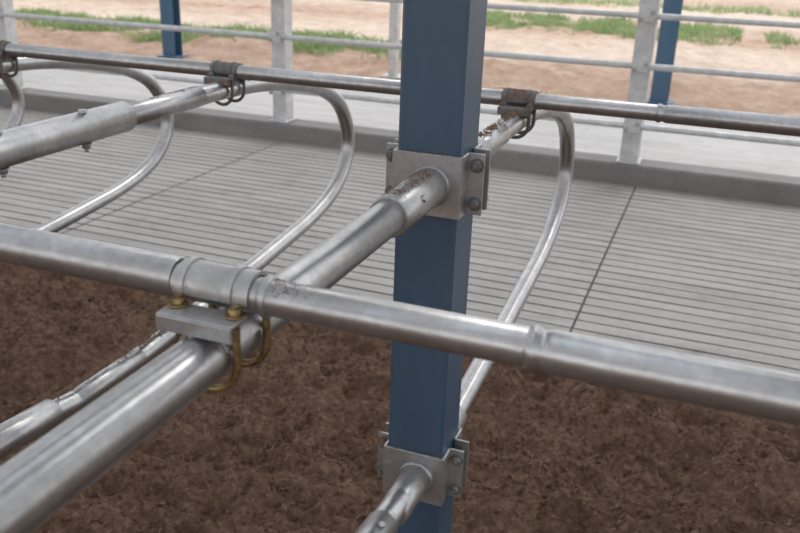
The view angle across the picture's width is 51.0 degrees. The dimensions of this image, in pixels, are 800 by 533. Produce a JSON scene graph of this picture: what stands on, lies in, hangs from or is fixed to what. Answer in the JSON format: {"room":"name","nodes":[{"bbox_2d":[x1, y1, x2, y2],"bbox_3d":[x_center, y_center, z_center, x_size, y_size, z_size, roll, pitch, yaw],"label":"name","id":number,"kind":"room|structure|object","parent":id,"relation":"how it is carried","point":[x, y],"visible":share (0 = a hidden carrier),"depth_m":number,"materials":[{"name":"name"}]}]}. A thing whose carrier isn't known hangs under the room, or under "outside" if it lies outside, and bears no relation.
{"room":"farm building","nodes":[
{"label":"farm building","id":0,"kind":"room"},
{"bbox_2d":[0,262,799,532],"bbox_3d":[-1.311,1.450,0.026,16.000,0.175,7.751,10,23,19],"label":"bedding","id":1,"kind":"object","parent":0,"point":[292,447],"visible":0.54,"depth_m":2.48,"materials":[{"name":"brown soil"}]},
{"bbox_2d":[377,0,490,532],"bbox_3d":[0.100,-1.299,0.853,0.159,4.800,0.122,10,23,19],"label":"steel post","id":2,"kind":"object","parent":1,"relation":"on","point":[442,52],"visible":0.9,"depth_m":1.30,"materials":[{"name":"blue metal"}]},
{"bbox_2d":[0,87,574,532],"bbox_3d":[-0.001,0.134,1.252,0.075,0.624,2.775,10,23,19],"label":"divider","id":3,"kind":"object","parent":2,"relation":"attached to","point":[39,481],"visible":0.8,"depth_m":0.72,"materials":[{"name":"silver metal"}]},
{"bbox_2d":[0,87,799,425],"bbox_3d":[-0.811,-0.318,1.532,7.800,0.040,1.176,10,23,19],"label":"rail","id":4,"kind":"object","parent":3,"relation":"attached to","point":[770,394],"visible":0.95,"depth_m":0.66,"materials":[{"name":"silver metal"}]},
{"bbox_2d":[1,72,24,129],"bbox_3d":[-1.903,-0.189,1.909,0.087,0.631,2.774,10,23,19],"label":"divider","id":5,"kind":"object","parent":4,"relation":"attached to","point":[18,103],"visible":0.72,"depth_m":3.09,"materials":[{"name":"silver metal"}]},
{"bbox_2d":[0,40,173,262],"bbox_3d":[-1.292,-0.084,1.698,0.087,0.631,2.774,10,23,19],"label":"divider","id":6,"kind":"object","parent":4,"relation":"attached to","point":[14,64],"visible":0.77,"depth_m":2.60,"materials":[{"name":"silver metal"}]},
{"bbox_2d":[2,43,799,136],"bbox_3d":[-0.609,-0.493,2.032,7.800,0.037,0.037,10,23,19],"label":"rail","id":7,"kind":"object","parent":6,"relation":"attached to","point":[670,114],"visible":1,"depth_m":1.81,"materials":[{"name":"silver metal"}]},
{"bbox_2d":[0,60,354,459],"bbox_3d":[-0.653,0.025,1.478,0.087,0.631,2.774,10,23,19],"label":"divider","id":8,"kind":"object","parent":4,"relation":"attached to","point":[24,143],"visible":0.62,"depth_m":1.69,"materials":[{"name":"silver metal"}]},
{"bbox_2d":[0,106,799,374],"bbox_3d":[0.007,-0.233,4.574,21.000,0.013,2.750,10,23,19],"label":"floor","id":9,"kind":"structure","parent":0,"point":[713,277],"depth_m":4.46,"materials":[{"name":"concrete"}]},
{"bbox_2d":[0,69,799,176],"bbox_3d":[0.838,-1.037,6.591,24.000,0.200,1.460,10,23,19],"label":"apron slab","id":10,"kind":"object","parent":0,"point":[659,146],"depth_m":6.45,"materials":[{"name":"concrete"}]},
{"bbox_2d":[0,85,799,206],"bbox_3d":[0.538,-0.747,5.862,24.000,0.236,0.220,10,23,19],"label":"curb","id":11,"kind":"object","parent":10,"relation":"on","point":[662,175],"depth_m":5.66,"materials":[{"name":"concrete"}]},
{"bbox_2d":[0,0,799,164],"bbox_3d":[-0.144,-1.527,5.828,14.500,1.193,0.239,10,23,19],"label":"fence","id":12,"kind":"object","parent":11,"relation":"on","point":[281,37],"visible":0.82,"depth_m":5.37,"materials":[{"name":"silver metal"}]},
{"label":"outside","id":13,"kind":"structure","parent":0,"visible":0},
{"bbox_2d":[13,0,799,116],"bbox_3d":[4.497,-6.092,19.380,42.000,0.347,26.900,10,23,19],"label":"ground","id":14,"kind":"structure","parent":13,"point":[369,18],"depth_m":10.86,"materials":[{"name":"beige soil"}]},
{"bbox_2d":[157,0,188,58],"bbox_3d":[-2.379,-4.417,8.230,0.240,4.664,0.240,10,23,19],"label":"steel column","id":15,"kind":"structure","parent":14,"relation":"on","point":[169,9],"depth_m":8.95,"materials":[{"name":"blue metal"}]},
{"bbox_2d":[380,3,400,79],"bbox_3d":[-0.045,-2.542,8.100,0.200,1.600,0.200,10,23,19],"label":"fence post","id":16,"kind":"object","parent":14,"relation":"on","point":[395,8],"visible":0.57,"depth_m":8.20,"materials":[{"name":"silver metal"}]},
{"bbox_2d":[14,0,799,61],"bbox_3d":[0.797,-4.741,15.511,18.155,0.395,13.423,10,23,19],"label":"grass patch","id":17,"kind":"structure","parent":14,"relation":"on","point":[686,30],"depth_m":12.91,"materials":[{"name":"green plant"}]},
{"bbox_2d":[647,0,682,104],"bbox_3d":[2.372,-3.603,6.595,0.240,4.664,0.240,10,23,19],"label":"steel column","id":18,"kind":"structure","parent":14,"relation":"on","point":[669,29],"depth_m":7.22,"materials":[{"name":"blue metal"}]}
]}

